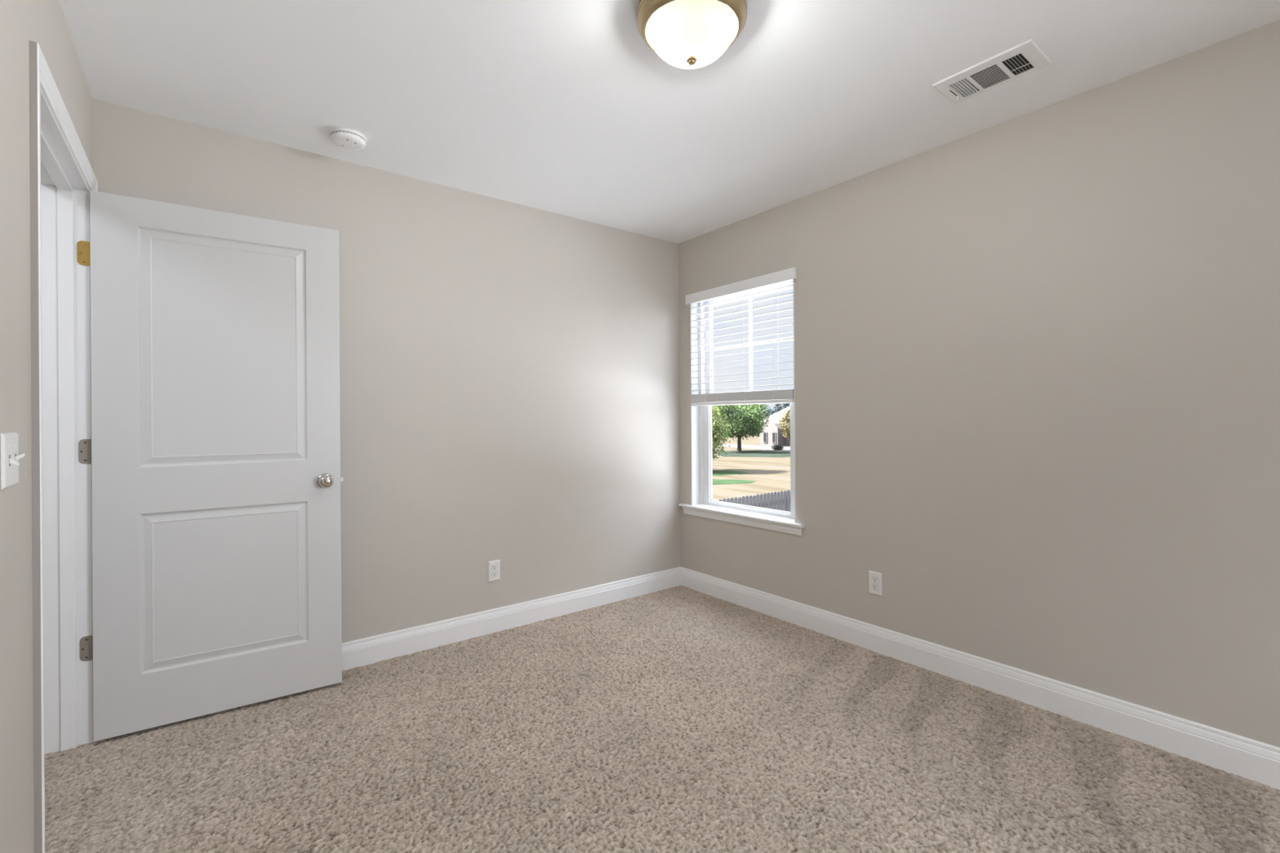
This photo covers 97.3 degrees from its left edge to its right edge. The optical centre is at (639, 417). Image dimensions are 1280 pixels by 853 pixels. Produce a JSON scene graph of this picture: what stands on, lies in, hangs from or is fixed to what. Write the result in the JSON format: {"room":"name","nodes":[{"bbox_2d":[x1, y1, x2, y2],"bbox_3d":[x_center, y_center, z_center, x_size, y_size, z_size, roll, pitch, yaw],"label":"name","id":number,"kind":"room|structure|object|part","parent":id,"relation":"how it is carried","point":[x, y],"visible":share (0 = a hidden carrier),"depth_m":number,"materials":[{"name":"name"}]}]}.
{"room":"empty bedroom","nodes":[
{"label":"empty bedroom","id":0,"kind":"room"},
{"bbox_2d":[0,0,92,852],"bbox_3d":[-0.741,-0.013,0.321,0.130,2.457,4.580,0,0,-38],"label":"wall","id":1,"kind":"structure","parent":0,"point":[43,22],"depth_m":1.26,"materials":[{"name":"paint"}]},
{"bbox_2d":[0,432,25,489],"bbox_3d":[-1.330,0.089,1.198,0.020,0.115,0.116,0,0,-38],"label":"light switch","id":2,"kind":"object","parent":1,"relation":"attached to","point":[9,442],"visible":1,"depth_m":1.18,"materials":[{"name":"white plastic"}]},
{"bbox_2d":[28,40,97,852],"bbox_3d":[-1.770,0.149,1.759,0.016,2.119,1.000,0,0,-38],"label":"trim","id":3,"kind":"structure","parent":1,"relation":"attached to","point":[41,77],"depth_m":1.37,"materials":[{"name":"white"}]},
{"bbox_2d":[40,88,93,754],"bbox_3d":[-1.828,0.174,1.714,0.132,2.070,0.903,0,0,-38],"label":"trim","id":4,"kind":"structure","parent":1,"relation":"attached to","point":[64,191],"depth_m":2.04,"materials":[{"name":"white"}]},
{"bbox_2d":[76,190,342,742],"bbox_3d":[-1.703,0.175,2.305,0.865,2.030,0.165,0,0,-34],"label":"door","id":5,"kind":"structure","parent":4,"relation":"attached to","point":[213,450],"depth_m":2.27,"materials":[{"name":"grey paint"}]},
{"bbox_3d":[-1.376,0.279,2.466,0.054,0.054,0.060,0,0,-34],"label":"knob","id":6,"kind":"part","parent":5,"relation":"part of","materials":[{"name":"silver metal"}]},
{"bbox_2d":[92,98,680,643],"bbox_3d":[-1.000,-0.009,3.106,3.151,2.457,0.130,0,0,-38],"label":"wall","id":7,"kind":"structure","parent":0,"point":[509,371],"depth_m":3.07,"materials":[{"name":"paint"}]},
{"bbox_2d":[488,560,500,582],"bbox_3d":[-0.816,0.858,3.156,0.070,0.115,0.008,0,0,-38],"label":"wall outlet","id":8,"kind":"object","parent":7,"relation":"attached to","point":[494,566],"visible":1,"depth_m":3.15,"materials":[{"name":"white plastic"}]},
{"bbox_2d":[491,571,497,577],"bbox_3d":[-0.815,0.878,3.154,0.037,0.030,0.003,0,0,-38],"label":"receptacle","id":9,"kind":"object","parent":8,"relation":"attached to","point":[494,574],"depth_m":3.15,"materials":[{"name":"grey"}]},
{"bbox_2d":[491,564,497,570],"bbox_3d":[-0.815,0.839,3.154,0.037,0.030,0.001,0,0,-38],"label":"receptacle","id":10,"kind":"object","parent":8,"relation":"attached to","point":[494,567],"depth_m":3.15,"materials":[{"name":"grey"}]},
{"bbox_2d":[342,566,680,671],"bbox_3d":[-0.896,1.137,3.088,3.021,0.132,0.015,0,0,-38],"label":"baseboard","id":11,"kind":"structure","parent":7,"relation":"attached to","point":[374,649],"depth_m":3.15,"materials":[{"name":"white wood"}]},
{"bbox_2d":[44,585,1279,852],"bbox_3d":[0.387,1.188,1.276,3.257,0.008,4.475,0,0,-38],"label":"floor","id":12,"kind":"structure","parent":0,"point":[677,719],"depth_m":1.93,"materials":[{"name":"beige carpet"}]},
{"bbox_2d":[59,0,1279,243],"bbox_3d":[-0.314,-1.344,1.170,4.760,0.200,5.380,0,0,-38],"label":"ceiling","id":13,"kind":"structure","parent":0,"point":[562,107],"depth_m":2.07,"materials":[{"name":"white paint"}]},
{"bbox_2d":[329,128,366,150],"bbox_3d":[-1.279,-1.215,2.469,0.143,0.041,0.143,0,0,-38],"label":"smoke detector","id":14,"kind":"object","parent":13,"relation":"attached to","point":[344,138],"visible":1,"depth_m":2.43,"materials":[{"name":"white plastic"}]},
{"bbox_2d":[636,0,746,69],"bbox_3d":[0.159,-1.168,1.735,0.338,0.158,0.338,0,0,-38],"label":"ceiling light","id":15,"kind":"object","parent":13,"relation":"attached to","point":[686,34],"visible":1,"depth_m":1.67,"materials":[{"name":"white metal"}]},
{"bbox_2d":[932,39,1051,103],"bbox_3d":[1.276,-1.243,2.052,0.200,0.023,0.319,0,0,-38],"label":"ceiling vent","id":16,"kind":"object","parent":13,"relation":"in","point":[1027,55],"visible":1,"depth_m":2.03,"materials":[{"name":"white metal"}]},
{"bbox_2d":[678,19,1279,747],"bbox_3d":[1.714,-0.029,2.320,0.160,2.457,4.710,0,0,-38],"label":"wall","id":17,"kind":"structure","parent":0,"point":[1037,353],"depth_m":2.25,"materials":[{"name":"paint"}]},
{"bbox_2d":[678,279,804,535],"bbox_3d":[0.657,-0.092,3.635,0.188,1.530,1.025,0,0,-38],"label":"window","id":18,"kind":"structure","parent":17,"relation":"in","point":[703,504],"depth_m":3.91,"materials":[{"name":"white plastic"}]},
{"bbox_2d":[685,266,796,405],"bbox_3d":[0.629,-0.472,3.594,0.073,0.772,0.915,0,0,-38],"label":"window blind","id":19,"kind":"object","parent":18,"relation":"attached to","point":[766,397],"visible":0.91,"depth_m":3.54,"materials":[{"name":"white plastic"}]},
{"bbox_3d":[0.460,-0.453,3.825,0.054,0.706,0.001,0,0,-38],"label":"ladder cord","id":20,"kind":"part","parent":19,"relation":"part of","materials":[{"name":"white fabric"}]},
{"bbox_3d":[0.639,-0.096,3.600,0.050,0.020,0.852,0,0,-38],"label":"rail","id":21,"kind":"part","parent":19,"relation":"part of","materials":[{"name":"white plastic"}]},
{"bbox_3d":[0.673,-0.455,3.553,0.054,0.706,0.001,0,0,-38],"label":"ladder cord","id":22,"kind":"part","parent":19,"relation":"part of","materials":[{"name":"white fabric"}]},
{"bbox_3d":[0.812,-0.456,3.375,0.054,0.706,0.001,0,0,-38],"label":"ladder cord","id":23,"kind":"part","parent":19,"relation":"part of","materials":[{"name":"white fabric"}]},
{"bbox_3d":[0.699,0.220,3.645,0.028,0.755,0.800,0,0,-38],"label":"sash","id":24,"kind":"part","parent":18,"relation":"part of","materials":[{"name":"white plastic"}]},
{"bbox_3d":[0.719,-0.481,3.665,0.030,0.688,0.800,0,0,-38],"label":"sash","id":25,"kind":"part","parent":18,"relation":"part of","materials":[{"name":"white plastic"}]},
{"bbox_2d":[868,570,882,595],"bbox_3d":[1.193,0.840,2.858,0.008,0.115,0.070,0,0,-38],"label":"wall outlet","id":26,"kind":"object","parent":17,"relation":"attached to","point":[874,578],"visible":1,"depth_m":2.85,"materials":[{"name":"white plastic"}]},
{"bbox_2d":[871,583,878,590],"bbox_3d":[1.191,0.860,2.856,0.003,0.030,0.037,0,0,-38],"label":"receptacle","id":27,"kind":"object","parent":26,"relation":"attached to","point":[873,586],"depth_m":2.86,"materials":[{"name":"white plastic"}]},
{"bbox_2d":[871,576,878,582],"bbox_3d":[1.192,0.821,2.857,0.001,0.030,0.037,0,0,-38],"label":"receptacle","id":28,"kind":"object","parent":26,"relation":"attached to","point":[873,579],"depth_m":2.86,"materials":[{"name":"white plastic"}]},
{"bbox_2d":[680,566,1279,790],"bbox_3d":[1.654,1.118,2.265,0.015,0.132,4.450,0,0,-38],"label":"baseboard","id":29,"kind":"structure","parent":17,"relation":"attached to","point":[1251,759],"depth_m":2.30,"materials":[{"name":"white wood"}]},
{"label":"outside","id":30,"kind":"structure","parent":0,"visible":0},
{"bbox_2d":[711,434,790,501],"bbox_3d":[48.358,3.821,104.974,320.000,0.001,420.000,0,0,-38],"label":"ground","id":31,"kind":"structure","parent":30,"point":[771,474],"depth_m":42.06,"materials":[{"name":"beige soil"}]},
{"bbox_2d":[712,470,747,475],"bbox_3d":[5.447,4.103,41.766,4.902,0.062,5.385,0,0,-16],"label":"lawn strip","id":32,"kind":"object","parent":31,"relation":"on","point":[715,473],"visible":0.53,"depth_m":41.45,"materials":[{"name":"green plant"}]},
{"bbox_2d":[711,404,732,463],"bbox_3d":[4.499,1.302,42.924,5.181,5.581,4.569,0,0,-38],"label":"leafy tree","id":33,"kind":"object","parent":32,"relation":"on","point":[717,429],"visible":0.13,"depth_m":42.17,"materials":[{"name":"green plant"}]},
{"bbox_2d":[712,479,755,484],"bbox_3d":[5.024,4.101,35.545,4.853,0.062,3.905,0,0,2],"label":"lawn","id":34,"kind":"structure","parent":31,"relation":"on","point":[715,482],"depth_m":35.69,"materials":[{"name":"green plant"}]},
{"bbox_2d":[715,450,790,457],"bbox_3d":[14.998,4.049,63.079,14.472,0.065,10.977,0,0,15],"label":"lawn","id":35,"kind":"structure","parent":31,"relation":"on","point":[732,453],"depth_m":62.45,"materials":[{"name":"green plant"}]},
{"bbox_2d":[713,400,771,451],"bbox_3d":[11.546,0.590,67.344,7.876,6.941,8.141,0,0,5],"label":"leafy tree","id":36,"kind":"object","parent":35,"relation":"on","point":[752,425],"visible":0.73,"depth_m":65.03,"materials":[{"name":"green plant"}]},
{"bbox_2d":[718,489,791,511],"bbox_3d":[3.674,3.156,16.768,9.000,1.842,0.146,0,0,-38],"label":"wooden fence","id":37,"kind":"object","parent":31,"relation":"on","point":[781,500],"visible":0.17,"depth_m":16.81,"materials":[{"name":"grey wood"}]},
{"bbox_2d":[761,404,774,417],"bbox_3d":[32.192,0.334,141.921,5.945,7.270,5.655,0,0,-38],"label":"tree","id":38,"kind":"object","parent":31,"relation":"on","point":[769,407],"visible":0.12,"depth_m":141.04,"materials":[{"name":"green plant"}]},
{"bbox_2d":[760,405,790,445],"bbox_3d":[25.296,0.670,80.708,11.190,6.600,15.100,0,0,-38],"label":"house","id":39,"kind":"structure","parent":31,"relation":"on","point":[772,435],"depth_m":80.47,"materials":[{"name":"brick"}]},
{"bbox_3d":[18.005,2.824,80.996,0.030,1.560,0.710,0,0,-38],"label":"window trim","id":40,"kind":"part","parent":39,"relation":"part of","materials":[{"name":"grey"}]},
{"bbox_2d":[771,444,784,450],"bbox_3d":[17.134,3.716,70.008,1.610,1.003,1.635,0,0,12],"label":"bush","id":41,"kind":"object","parent":31,"relation":"on","point":[775,446],"visible":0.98,"depth_m":69.69,"materials":[{"name":"green plant"}]},
{"bbox_2d":[771,399,790,414],"bbox_3d":[32.713,-1.194,128.156,6.107,10.297,5.529,0,0,-38],"label":"tree","id":42,"kind":"object","parent":31,"relation":"on","point":[784,406],"visible":0.1,"depth_m":127.28,"materials":[{"name":"green plant"}]},
{"bbox_2d":[778,408,790,440],"bbox_3d":[19.145,1.365,71.078,3.505,5.284,3.442,0,0,-38],"label":"leafy tree","id":43,"kind":"object","parent":31,"relation":"on","point":[786,417],"visible":0.34,"depth_m":70.48,"materials":[{"name":"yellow plant"}]},
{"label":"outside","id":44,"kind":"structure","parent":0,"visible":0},
{"bbox_2d":[719,444,790,451],"bbox_3d":[12.424,4.080,80.721,8.500,0.070,30.000,0,0,-38],"label":"street","id":45,"kind":"structure","parent":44,"point":[748,446],"depth_m":77.13,"materials":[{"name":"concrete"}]}
]}

